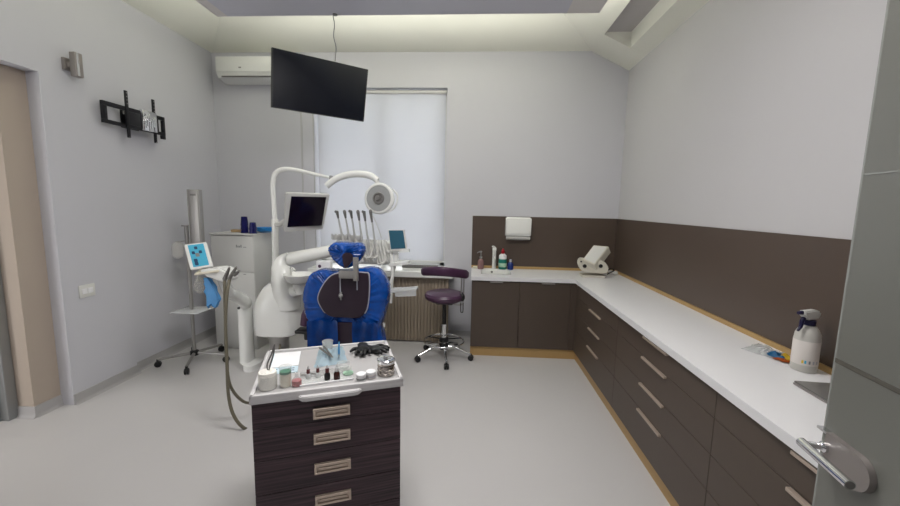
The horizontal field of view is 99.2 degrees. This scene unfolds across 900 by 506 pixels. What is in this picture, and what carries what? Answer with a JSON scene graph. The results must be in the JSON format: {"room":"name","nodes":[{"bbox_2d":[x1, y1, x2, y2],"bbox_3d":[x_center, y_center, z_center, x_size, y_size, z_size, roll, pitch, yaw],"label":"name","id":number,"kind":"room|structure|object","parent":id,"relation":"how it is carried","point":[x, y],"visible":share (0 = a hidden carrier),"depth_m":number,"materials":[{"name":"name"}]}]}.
{"room":"dental clinic","nodes":[
{"label":"dental clinic","id":0,"kind":"room"},
{"bbox_2d":[0,64,60,406],"bbox_3d":[-3.723,-0.083,2.874,1.225,2.620,0.192,2,7,3],"label":"wall","id":1,"kind":"structure","parent":0,"point":[23,265],"depth_m":2.81,"materials":[{"name":"beige paint"}]},
{"bbox_2d":[0,266,17,421],"bbox_3d":[-3.298,0.081,2.720,0.100,2.350,0.100,2,7,3],"label":"door","id":2,"kind":"structure","parent":1,"relation":"in","point":[8,395],"depth_m":2.82,"materials":[{"name":"grey metal"}]},
{"bbox_2d":[15,406,36,419],"bbox_3d":[-3.198,1.204,2.887,0.141,0.085,0.030,2,7,3],"label":"baseboard","id":3,"kind":"structure","parent":1,"relation":"attached to","point":[24,412],"depth_m":2.89,"materials":[{"name":"plastic"}]},
{"bbox_2d":[0,0,220,404],"bbox_3d":[-3.150,-0.371,1.716,0.170,3.500,6.300,2,7,3],"label":"wall","id":4,"kind":"structure","parent":0,"point":[114,208],"depth_m":3.38,"materials":[{"name":"paint"}]},
{"bbox_2d":[35,394,64,416],"bbox_3d":[-3.122,1.192,2.993,0.030,0.085,0.192,2,7,3],"label":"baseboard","id":5,"kind":"structure","parent":4,"relation":"attached to","point":[56,402],"depth_m":2.99,"materials":[{"name":"plastic"}]},
{"bbox_2d":[61,51,83,77],"bbox_3d":[-2.910,-1.452,2.956,0.103,0.180,0.080,2,7,3],"label":"wall light","id":6,"kind":"object","parent":4,"relation":"attached to","point":[74,64],"visible":1,"depth_m":2.94,"materials":[{"name":"silver metal"}]},
{"bbox_2d":[78,283,95,297],"bbox_3d":[-2.991,0.310,3.158,0.014,0.104,0.130,2,7,3],"label":"light switch","id":7,"kind":"object","parent":4,"relation":"attached to","point":[87,290],"visible":1,"depth_m":3.15,"materials":[{"name":"white plastic"}]},
{"bbox_2d":[73,364,141,404],"bbox_3d":[-2.993,1.147,3.380,0.030,0.085,0.605,2,7,3],"label":"baseboard","id":8,"kind":"structure","parent":4,"relation":"attached to","point":[111,382],"depth_m":3.34,"materials":[{"name":"plastic"}]},
{"bbox_2d":[99,90,165,142],"bbox_3d":[-2.914,-1.247,3.512,0.142,0.405,0.650,2,7,3],"label":"wall bracket","id":9,"kind":"object","parent":4,"relation":"attached to","point":[130,118],"visible":1,"depth_m":3.50,"materials":[{"name":"black powder-coated metal"}]},
{"bbox_2d":[137,326,215,370],"bbox_3d":[-2.982,1.026,4.356,0.030,0.085,1.390,2,7,3],"label":"baseboard","id":10,"kind":"structure","parent":4,"relation":"attached to","point":[145,363],"depth_m":4.17,"materials":[{"name":"plastic"}]},
{"bbox_2d":[0,334,669,505],"bbox_3d":[-1.315,1.448,1.976,6.420,0.100,6.800,2,7,3],"label":"floor","id":11,"kind":"structure","parent":0,"point":[484,430],"depth_m":2.67,"materials":[{"name":"tile"}]},
{"bbox_2d":[154,189,229,374],"bbox_3d":[-2.591,0.248,3.881,0.611,1.760,0.603,4,8,21],"label":"stand","id":12,"kind":"object","parent":11,"relation":"on","point":[194,230],"visible":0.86,"depth_m":3.78,"materials":[{"name":"metal"}]},
{"bbox_2d":[170,306,213,314],"bbox_3d":[-2.606,0.578,3.889,0.290,0.013,0.260,2,7,3],"label":"shelf","id":13,"kind":"object","parent":12,"relation":"attached to","point":[197,310],"depth_m":3.85,"materials":[{"name":"white plastic"}]},
{"bbox_2d":[209,231,271,348],"bbox_3d":[-2.373,0.410,4.449,0.494,1.308,0.450,2,7,3],"label":"cabinet","id":14,"kind":"object","parent":11,"relation":"on","point":[251,253],"visible":0.62,"depth_m":4.23,"materials":[{"name":"grey plastic"}]},
{"bbox_2d":[241,229,248,232],"bbox_3d":[-2.272,-0.271,4.238,0.084,0.095,0.084,2,7,3],"label":"plastic cup","id":15,"kind":"object","parent":14,"relation":"on","point":[242,230],"visible":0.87,"depth_m":4.21,"materials":[{"name":"blue plastic"}]},
{"bbox_3d":[-2.271,-0.312,4.233,0.084,0.095,0.084,2,7,3],"label":"plastic cup","id":16,"kind":"object","parent":15,"relation":"on","visible":0},
{"bbox_2d":[240,217,247,224],"bbox_3d":[-2.270,-0.354,4.227,0.084,0.095,0.084,2,7,3],"label":"plastic cup","id":17,"kind":"object","parent":16,"relation":"on","point":[244,220],"visible":0.98,"depth_m":4.20,"materials":[{"name":"blue plastic"}]},
{"bbox_2d":[257,227,271,232],"bbox_3d":[-2.113,-0.266,4.390,0.230,0.055,0.230,2,7,3],"label":"dish","id":18,"kind":"object","parent":14,"relation":"on","point":[259,229],"visible":0.67,"depth_m":4.31,"materials":[{"name":"blue plastic"}]},
{"bbox_3d":[-2.161,-0.255,4.202,0.084,0.078,0.084,2,7,3],"label":"plastic cup","id":19,"kind":"object","parent":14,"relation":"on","visible":0},
{"bbox_2d":[249,222,256,229],"bbox_3d":[-2.160,-0.295,4.197,0.084,0.078,0.084,2,7,3],"label":"plastic cup","id":20,"kind":"object","parent":19,"relation":"on","point":[252,225],"visible":1,"depth_m":4.17,"materials":[{"name":"blue plastic"}]},
{"bbox_2d":[184,167,417,429],"bbox_3d":[-1.349,0.273,3.615,1.868,2.167,1.231,-5,10,-42],"label":"dental unit","id":21,"kind":"object","parent":11,"relation":"on","point":[279,306],"visible":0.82,"depth_m":3.67,"materials":[{"name":"white plastic"}]},
{"bbox_2d":[194,269,218,275],"bbox_3d":[-1.874,0.137,2.981,0.294,0.050,0.200,2,7,3],"label":"tray","id":22,"kind":"object","parent":21,"relation":"on","point":[208,272],"depth_m":2.89,"materials":[{"name":"beige plastic"}]},
{"bbox_2d":[203,277,220,307],"bbox_3d":[-1.824,0.309,2.944,0.116,0.247,0.052,2,7,3],"label":"bag","id":23,"kind":"object","parent":21,"relation":"hanging from","point":[213,297],"visible":1,"depth_m":2.93,"materials":[{"name":"blue plastic"}]},
{"bbox_2d":[282,271,312,284],"bbox_3d":[-1.406,0.244,3.571,0.286,0.102,0.286,2,7,3],"label":"bowl","id":24,"kind":"object","parent":21,"relation":"on","point":[289,277],"depth_m":3.52,"materials":[{"name":"white ceramic"}]},
{"bbox_2d":[283,192,329,231],"bbox_3d":[-1.300,-0.369,3.474,0.371,0.351,0.360,2,7,3],"label":"monitor","id":25,"kind":"object","parent":21,"relation":"on","point":[302,211],"depth_m":3.44,"materials":[{"name":"plastic"}]},
{"bbox_2d":[287,196,325,226],"bbox_3d":[-1.288,-0.371,3.451,0.325,0.272,0.089,-5,9,-39],"label":"screen","id":26,"kind":"object","parent":21,"relation":"on","point":[302,211],"depth_m":3.44,"materials":[{"name":"black glass"}]},
{"bbox_2d":[270,167,397,218],"bbox_3d":[-1.119,-0.541,3.754,1.253,0.576,0.159,2,7,3],"label":"lamp","id":27,"kind":"object","parent":21,"relation":"attached to","point":[379,198],"depth_m":3.71,"materials":[{"name":"white plastic"}]},
{"bbox_2d":[390,286,417,296],"bbox_3d":[-0.453,0.382,3.810,0.256,0.082,0.160,2,7,3],"label":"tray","id":28,"kind":"object","parent":21,"relation":"on","point":[402,291],"depth_m":3.74,"materials":[{"name":"white plastic"}]},
{"bbox_2d":[249,340,402,505],"bbox_3d":[-0.613,0.982,1.982,0.651,0.849,0.562,-1,7,-18],"label":"cart","id":29,"kind":"object","parent":11,"relation":"on","point":[335,443],"visible":0.95,"depth_m":1.74,"materials":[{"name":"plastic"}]},
{"bbox_2d":[258,368,276,390],"bbox_3d":[-0.804,0.555,1.689,0.079,0.082,0.079,2,7,3],"label":"jar","id":30,"kind":"object","parent":29,"relation":"on","point":[267,379],"visible":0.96,"depth_m":1.66,"materials":[{"name":"plastic"}]},
{"bbox_2d":[266,344,274,369],"bbox_3d":[-0.786,0.466,1.683,0.039,0.128,0.014,-3,8,-27],"label":"tweezers","id":31,"kind":"object","parent":30,"relation":"on","point":[273,349],"visible":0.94,"depth_m":1.68,"materials":[{"name":"grey metal"}]},
{"bbox_2d":[270,351,300,373],"bbox_3d":[-0.843,0.558,1.960,0.135,0.007,0.270,-1,7,-18],"label":"paper pad","id":32,"kind":"object","parent":29,"relation":"on","point":[288,360],"visible":0.72,"depth_m":1.96,"materials":[{"name":"white paper"}]},
{"bbox_2d":[280,369,290,387],"bbox_3d":[-0.734,0.548,1.708,0.055,0.093,0.055,2,7,3],"label":"jar","id":33,"kind":"object","parent":29,"relation":"on","point":[285,374],"visible":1,"depth_m":1.69,"materials":[{"name":"beige plastic"}]},
{"bbox_2d":[292,378,301,386],"bbox_3d":[-0.686,0.566,1.715,0.042,0.058,0.041,2,7,3],"label":"jar","id":34,"kind":"object","parent":29,"relation":"on","point":[296,382],"visible":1,"depth_m":1.70,"materials":[{"name":"plastic"}]},
{"bbox_2d":[300,378,353,386],"bbox_3d":[-0.574,0.574,1.784,0.235,0.030,0.090,-2,8,-21],"label":"glass rack","id":35,"kind":"object","parent":29,"relation":"on","point":[347,379],"visible":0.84,"depth_m":1.75,"materials":[{"name":"white plastic"}]},
{"bbox_2d":[306,366,310,378],"bbox_3d":[-0.661,0.556,1.785,0.024,0.059,0.024,2,7,3],"label":"dropper bottle","id":36,"kind":"object","parent":35,"relation":"on","point":[308,375],"visible":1,"depth_m":1.78,"materials":[{"name":"white plastic"}]},
{"bbox_2d":[315,365,320,377],"bbox_3d":[-0.621,0.555,1.798,0.024,0.059,0.024,2,7,3],"label":"dropper bottle","id":37,"kind":"object","parent":35,"relation":"on","point":[317,374],"visible":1,"depth_m":1.79,"materials":[{"name":"white plastic"}]},
{"bbox_2d":[324,365,329,380],"bbox_3d":[-0.570,0.554,1.777,0.027,0.069,0.027,2,7,3],"label":"dropper bottle","id":38,"kind":"object","parent":35,"relation":"on","point":[327,374],"visible":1,"depth_m":1.77,"materials":[{"name":"black glass"}]},
{"bbox_2d":[334,364,339,379],"bbox_3d":[-0.526,0.552,1.782,0.029,0.073,0.029,2,7,3],"label":"dropper bottle","id":39,"kind":"object","parent":35,"relation":"on","point":[336,373],"visible":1,"depth_m":1.77,"materials":[{"name":"brown glass"}]},
{"bbox_2d":[314,346,346,366],"bbox_3d":[-0.642,0.540,2.049,0.166,0.025,0.256,-1,8,-20],"label":"pouch","id":40,"kind":"object","parent":29,"relation":"on","point":[323,359],"visible":0.8,"depth_m":2.00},
{"bbox_2d":[319,346,332,356],"bbox_3d":[-0.649,0.521,2.018,0.034,0.012,0.160,-4,9,-38],"label":"pliers","id":41,"kind":"object","parent":40,"relation":"on","point":[324,347],"visible":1,"depth_m":2.02,"materials":[{"name":"metal"}]},
{"bbox_2d":[322,339,332,348],"bbox_3d":[-0.681,0.515,2.133,0.060,0.055,0.060,2,7,3],"label":"clear cup","id":42,"kind":"object","parent":40,"relation":"on","point":[328,343],"visible":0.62,"depth_m":2.12,"materials":[{"name":"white plastic"}]},
{"bbox_2d":[343,370,352,375],"bbox_3d":[-0.490,0.578,1.843,0.050,0.009,0.050,2,7,3],"label":"dish","id":43,"kind":"object","parent":29,"relation":"on","point":[346,372],"visible":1,"depth_m":1.85,"materials":[{"name":"plastic"}]},
{"bbox_2d":[350,342,370,355],"bbox_3d":[-0.494,0.531,2.115,0.116,0.034,0.175,0,7,-12],"label":"glove","id":44,"kind":"object","parent":29,"relation":"on","point":[361,349],"visible":0.96,"depth_m":2.08,"materials":[{"name":"black rubber"}]},
{"bbox_2d":[356,371,365,381],"bbox_3d":[-0.414,0.575,1.783,0.047,0.034,0.046,2,7,3],"label":"pot","id":45,"kind":"object","parent":29,"relation":"on","point":[361,375],"visible":1,"depth_m":1.77,"materials":[{"name":"plastic"}]},
{"bbox_2d":[366,369,375,378],"bbox_3d":[-0.374,0.572,1.811,0.047,0.034,0.046,2,7,3],"label":"pot","id":46,"kind":"object","parent":29,"relation":"on","point":[370,373],"visible":1,"depth_m":1.79,"materials":[{"name":"plastic"}]},
{"bbox_2d":[362,343,389,354],"bbox_3d":[-0.413,0.530,2.138,0.175,0.034,0.117,4,8,23],"label":"glove","id":47,"kind":"object","parent":29,"relation":"on","point":[379,348],"visible":0.84,"depth_m":2.11,"materials":[{"name":"black rubber"}]},
{"bbox_2d":[377,355,394,376],"bbox_3d":[-0.309,0.539,1.851,0.087,0.092,0.086,2,7,3],"label":"steel canister","id":48,"kind":"object","parent":29,"relation":"on","point":[385,368],"visible":1,"depth_m":1.82,"materials":[{"name":"silver metal"}]},
{"bbox_2d":[295,242,390,346],"bbox_3d":[-0.901,0.516,3.642,0.865,1.353,1.262,2,7,3],"label":"dental chair","id":49,"kind":"object","parent":11,"relation":"on","point":[350,305],"visible":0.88,"depth_m":3.05,"materials":[{"name":"fabric"}]},
{"bbox_2d":[384,277,448,341],"bbox_3d":[-0.825,0.666,4.657,1.610,0.810,0.098,2,7,3],"label":"radiator","id":50,"kind":"object","parent":11,"relation":"on","point":[409,318],"visible":0.43,"depth_m":4.61,"materials":[{"name":"beige metal"}]},
{"bbox_2d":[414,267,473,369],"bbox_3d":[-0.048,0.631,4.117,0.627,1.042,0.630,2,7,3],"label":"stool","id":51,"kind":"object","parent":11,"relation":"on","point":[443,297],"visible":1,"depth_m":4.00,"materials":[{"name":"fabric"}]},
{"bbox_2d":[470,280,519,356],"bbox_3d":[0.505,0.691,4.476,0.517,0.857,0.598,2,7,3],"label":"base cabinet","id":52,"kind":"object","parent":11,"relation":"on","point":[494,304],"visible":0.95,"depth_m":4.20,"materials":[{"name":"brown laminate"}]},
{"bbox_2d":[516,282,570,358],"bbox_3d":[1.034,0.705,4.444,0.543,0.857,0.598,2,7,3],"label":"base cabinet","id":53,"kind":"object","parent":11,"relation":"on","point":[543,314],"visible":0.9,"depth_m":4.17,"materials":[{"name":"brown laminate"}]},
{"bbox_2d":[567,283,579,353],"bbox_3d":[1.326,0.700,4.094,0.080,0.745,0.155,2,7,3],"label":"trim","id":54,"kind":"structure","parent":53,"relation":"attached to","point":[575,289],"depth_m":4.12,"materials":[{"name":"brown laminate"}]},
{"bbox_2d":[566,350,578,363],"bbox_3d":[1.333,1.124,4.151,0.110,0.110,0.165,2,7,3],"label":"trim","id":55,"kind":"structure","parent":11,"relation":"on","point":[570,354],"depth_m":4.22,"materials":[{"name":"brown wood"}]},
{"bbox_2d":[576,287,618,419],"bbox_3d":[1.593,0.837,3.476,0.606,0.857,1.070,2,7,3],"label":"base cabinet","id":56,"kind":"object","parent":11,"relation":"on","point":[597,330],"visible":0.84,"depth_m":3.37,"materials":[{"name":"brown laminate"}]},
{"bbox_2d":[612,317,717,505],"bbox_3d":[1.523,0.975,2.355,0.606,0.857,1.192,2,7,3],"label":"base cabinet","id":57,"kind":"object","parent":11,"relation":"on","point":[665,412],"visible":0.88,"depth_m":2.18,"materials":[{"name":"brown laminate"}]},
{"bbox_2d":[471,268,830,467],"bbox_3d":[0.986,0.503,2.413,1.730,0.042,4.620,2,7,3],"label":"countertop","id":58,"kind":"structure","parent":57,"relation":"on","point":[763,388],"depth_m":2.03,"materials":[{"name":"white laminate"}]},
{"bbox_2d":[477,251,483,268],"bbox_3d":[0.367,0.082,4.631,0.086,0.220,0.076,2,7,3],"label":"soap dispenser","id":59,"kind":"object","parent":58,"relation":"on","point":[480,261],"visible":1,"depth_m":4.61,"materials":[{"name":"pink plastic"}]},
{"bbox_2d":[477,258,483,268],"bbox_3d":[0.371,0.127,4.636,0.076,0.130,0.076,2,7,3],"label":"bottle","id":60,"kind":"object","parent":59,"relation":"on","point":[480,262],"depth_m":4.61,"materials":[{"name":"pink plastic"}]},
{"bbox_2d":[491,246,496,268],"bbox_3d":[0.530,0.058,4.590,0.066,0.285,0.184,2,7,3],"label":"tap","id":61,"kind":"object","parent":58,"relation":"on","point":[494,249],"visible":1,"depth_m":4.63,"materials":[{"name":"white metal"}]},
{"bbox_2d":[481,269,510,281],"bbox_3d":[0.527,0.297,4.460,0.340,0.163,0.330,2,7,3],"label":"sink","id":62,"kind":"object","parent":58,"relation":"in","point":[483,271],"visible":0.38,"depth_m":4.60,"materials":[{"name":"white ceramic"}]},
{"bbox_2d":[498,249,506,269],"bbox_3d":[0.639,0.071,4.643,0.102,0.250,0.102,2,7,3],"label":"detergent bottle","id":63,"kind":"object","parent":58,"relation":"on","point":[502,263],"visible":1,"depth_m":4.61,"materials":[{"name":"white plastic"}]},
{"bbox_2d":[507,259,512,269],"bbox_3d":[0.732,0.137,4.635,0.070,0.124,0.070,2,7,3],"label":"bottle","id":64,"kind":"object","parent":58,"relation":"on","point":[510,264],"visible":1,"depth_m":4.61,"materials":[{"name":"blue plastic"}]},
{"bbox_2d":[577,245,614,277],"bbox_3d":[1.631,0.093,4.236,0.466,0.345,0.263,2,7,3],"label":"sealing machine","id":65,"kind":"object","parent":58,"relation":"on","point":[593,263],"visible":1,"depth_m":4.17,"materials":[{"name":"beige plastic"}]},
{"bbox_2d":[583,245,610,270],"bbox_3d":[1.613,0.054,4.210,0.352,0.262,0.136,-5,9,-41],"label":"hood","id":66,"kind":"object","parent":65,"relation":"attached to","point":[595,258],"depth_m":4.16,"materials":[{"name":"white plastic"}]},
{"bbox_2d":[741,343,789,362],"bbox_3d":[1.697,0.518,2.064,0.188,0.038,0.302,2,7,3],"label":"packet","id":67,"kind":"object","parent":58,"relation":"on","point":[764,350],"visible":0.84,"depth_m":2.03,"materials":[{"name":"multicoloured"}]},
{"bbox_2d":[766,351,784,358],"bbox_3d":[1.701,0.523,1.986,0.062,0.029,0.087,-1,7,-13],"label":"print","id":68,"kind":"object","parent":67,"relation":"on","point":[771,354],"depth_m":1.99},
{"bbox_2d":[774,357,789,362],"bbox_3d":[1.701,0.542,1.944,0.099,0.010,0.050,4,8,19],"label":"print","id":69,"kind":"object","parent":67,"relation":"on","point":[784,359],"depth_m":1.95},
{"bbox_2d":[781,353,789,359],"bbox_3d":[1.729,0.532,1.975,0.090,0.023,0.104,2,7,3],"label":"print","id":70,"kind":"object","parent":67,"relation":"on","point":[784,356],"depth_m":1.95},
{"bbox_2d":[789,309,821,373],"bbox_3d":[1.697,0.417,1.832,0.136,0.298,0.103,-1,7,-16],"label":"spray bottle","id":71,"kind":"object","parent":58,"relation":"on","point":[807,338],"visible":1,"depth_m":1.81,"materials":[{"name":"plastic"}]},
{"bbox_2d":[793,381,829,403],"bbox_3d":[1.618,0.596,1.515,0.240,0.018,0.340,2,7,6],"label":"sink","id":72,"kind":"object","parent":58,"relation":"on","point":[820,390],"visible":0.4,"depth_m":1.62,"materials":[{"name":"silver metal"}]},
{"bbox_2d":[705,393,816,505],"bbox_3d":[1.449,1.120,1.174,0.606,0.857,1.193,2,7,3],"label":"base cabinet","id":73,"kind":"object","parent":11,"relation":"on","point":[749,466],"visible":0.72,"depth_m":1.51,"materials":[{"name":"brown laminate"}]},
{"bbox_2d":[122,0,662,52],"bbox_3d":[-1.241,-2.263,1.516,6.420,0.520,6.800,2,7,3],"label":"ceiling","id":74,"kind":"structure","parent":0,"point":[189,19],"depth_m":4.21,"materials":[{"name":"paint"}]},
{"bbox_2d":[271,47,367,121],"bbox_3d":[-1.208,-1.740,3.991,0.516,0.667,1.203,4,8,24],"label":"television","id":75,"kind":"object","parent":74,"relation":"hanging from","point":[299,82],"visible":1,"depth_m":3.79,"materials":[{"name":"black plastic"}]},
{"bbox_2d":[607,0,659,31],"bbox_3d":[1.541,-1.936,1.012,0.266,0.054,5.868,2,7,3],"label":"trim","id":76,"kind":"structure","parent":74,"relation":"attached to","point":[635,11],"depth_m":3.59,"materials":[{"name":"paint"}]},
{"bbox_2d":[195,0,607,16],"bbox_3d":[-0.534,-2.037,0.959,3.260,0.604,4.530,2,7,3],"label":"trim","id":77,"kind":"structure","parent":0,"point":[577,6],"depth_m":3.12,"materials":[{"name":"paint"}]},
{"bbox_2d":[207,0,572,15],"bbox_3d":[-0.622,-1.762,1.046,2.900,0.030,4.425,2,7,3],"label":"ceiling","id":78,"kind":"structure","parent":77,"relation":"attached to","point":[228,7],"depth_m":3.12,"materials":[{"name":"white paint"}]},
{"bbox_2d":[333,13,336,60],"bbox_3d":[-1.063,-1.977,3.534,0.040,0.191,0.618,-1,7,-17],"label":"power cable","id":79,"kind":"object","parent":78,"relation":"hanging from","point":[334,14],"visible":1,"depth_m":3.45,"materials":[{"name":"grey plastic"}]},
{"bbox_2d":[211,51,628,330],"bbox_3d":[-0.446,-0.670,4.841,5.140,3.430,0.300,2,7,3],"label":"wall","id":80,"kind":"structure","parent":0,"point":[530,133],"depth_m":4.56,"materials":[{"name":"paint"}]},
{"bbox_2d":[215,56,270,84],"bbox_3d":[-2.279,-2.148,4.515,0.860,0.260,0.215,2,7,3],"label":"air conditioner","id":81,"kind":"object","parent":80,"relation":"attached to","point":[232,70],"visible":0.68,"depth_m":4.43,"materials":[{"name":"white plastic"}]},
{"bbox_2d":[300,112,316,260],"bbox_3d":[-1.751,-0.935,4.735,0.165,2.170,0.008,2,7,3],"label":"pipe","id":82,"kind":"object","parent":80,"relation":"attached to","point":[300,112],"depth_m":4.71,"materials":[{"name":"grey metal"}]},
{"bbox_2d":[307,262,452,278],"bbox_3d":[-0.813,0.210,4.730,1.730,0.073,0.500,2,7,3],"label":"window sill","id":83,"kind":"structure","parent":80,"relation":"attached to","point":[399,271],"depth_m":4.51,"materials":[{"name":"white plastic"}]},
{"bbox_2d":[402,264,437,267],"bbox_3d":[-0.366,0.163,4.714,0.440,0.039,0.065,2,7,3],"label":"ventilation grille","id":84,"kind":"object","parent":83,"relation":"on","point":[408,265],"visible":0.67,"depth_m":4.69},
{"bbox_2d":[322,94,446,265],"bbox_3d":[-0.848,-0.915,4.882,1.620,2.170,0.070,2,7,3],"label":"window","id":85,"kind":"structure","parent":80,"relation":"in","point":[332,260],"depth_m":4.87,"materials":[{"name":"white plastic"}]},
{"bbox_2d":[318,90,446,262],"bbox_3d":[-0.851,-0.933,4.744,1.590,2.079,0.048,2,7,3],"label":"roller blind","id":86,"kind":"object","parent":85,"relation":"attached to","point":[400,139],"visible":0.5,"depth_m":4.72,"materials":[{"name":"white fabric"}]},
{"bbox_2d":[448,330,470,337],"bbox_3d":[-0.724,1.003,4.898,1.970,0.085,0.030,2,7,3],"label":"baseboard","id":87,"kind":"structure","parent":80,"relation":"in","point":[464,334],"depth_m":4.85,"materials":[{"name":"plastic"}]},
{"bbox_2d":[471,265,612,270],"bbox_3d":[1.116,0.187,4.685,1.707,0.030,0.025,2,7,3],"label":"trim","id":88,"kind":"structure","parent":80,"relation":"attached to","point":[485,266],"depth_m":4.67,"materials":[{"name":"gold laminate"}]},
{"bbox_2d":[471,216,616,268],"bbox_3d":[1.129,-0.130,4.652,1.719,0.607,0.012,2,7,3],"label":"backsplash","id":89,"kind":"structure","parent":80,"relation":"attached to","point":[557,242],"depth_m":4.65,"materials":[{"name":"brown laminate"}]},
{"bbox_2d":[505,217,531,239],"bbox_3d":[0.814,-0.291,4.582,0.300,0.273,0.125,2,7,3],"label":"dispenser","id":90,"kind":"object","parent":89,"relation":"attached to","point":[516,228],"visible":1,"depth_m":4.52,"materials":[{"name":"white plastic"}]},
{"bbox_2d":[506,237,529,239],"bbox_3d":[0.817,-0.179,4.608,0.280,0.036,0.100,2,7,3],"label":"tray","id":91,"kind":"object","parent":90,"relation":"on","point":[510,238],"depth_m":4.56,"materials":[{"name":"white plastic"}]},
{"bbox_2d":[618,0,886,239],"bbox_3d":[1.864,-0.199,1.423,0.100,3.430,6.300,2,7,3],"label":"wall","id":92,"kind":"structure","parent":0,"point":[751,115],"depth_m":2.36,"materials":[{"name":"paint"}]},
{"bbox_2d":[592,0,709,69],"bbox_3d":[1.631,-1.803,1.241,0.430,0.211,6.300,2,7,3],"label":"trim","id":93,"kind":"structure","parent":92,"relation":"attached to","point":[624,50],"depth_m":3.65,"materials":[{"name":"paint"}]},
{"bbox_2d":[614,269,831,374],"bbox_3d":[1.837,0.490,2.358,0.025,0.030,4.620,2,7,3],"label":"trim","id":94,"kind":"structure","parent":92,"relation":"attached to","point":[825,368],"depth_m":2.52,"materials":[{"name":"brown wood"}]},
{"bbox_2d":[614,219,850,367],"bbox_3d":[1.850,0.174,2.318,0.012,0.607,4.619,2,7,3],"label":"backsplash","id":95,"kind":"structure","parent":92,"relation":"attached to","point":[758,282],"depth_m":2.39,"materials":[{"name":"brown laminate"}]},
{"bbox_3d":[0.231,0.409,0.036,1.180,2.500,0.120,2,7,3],"label":"door","id":96,"kind":"structure","parent":0,"visible":0},
{"bbox_2d":[796,0,899,505],"bbox_3d":[0.844,0.431,0.522,0.102,2.340,0.876,2,7,8],"label":"door","id":97,"kind":"structure","parent":96,"relation":"attached to","point":[858,458],"depth_m":0.83,"materials":[{"name":"silver metal"}]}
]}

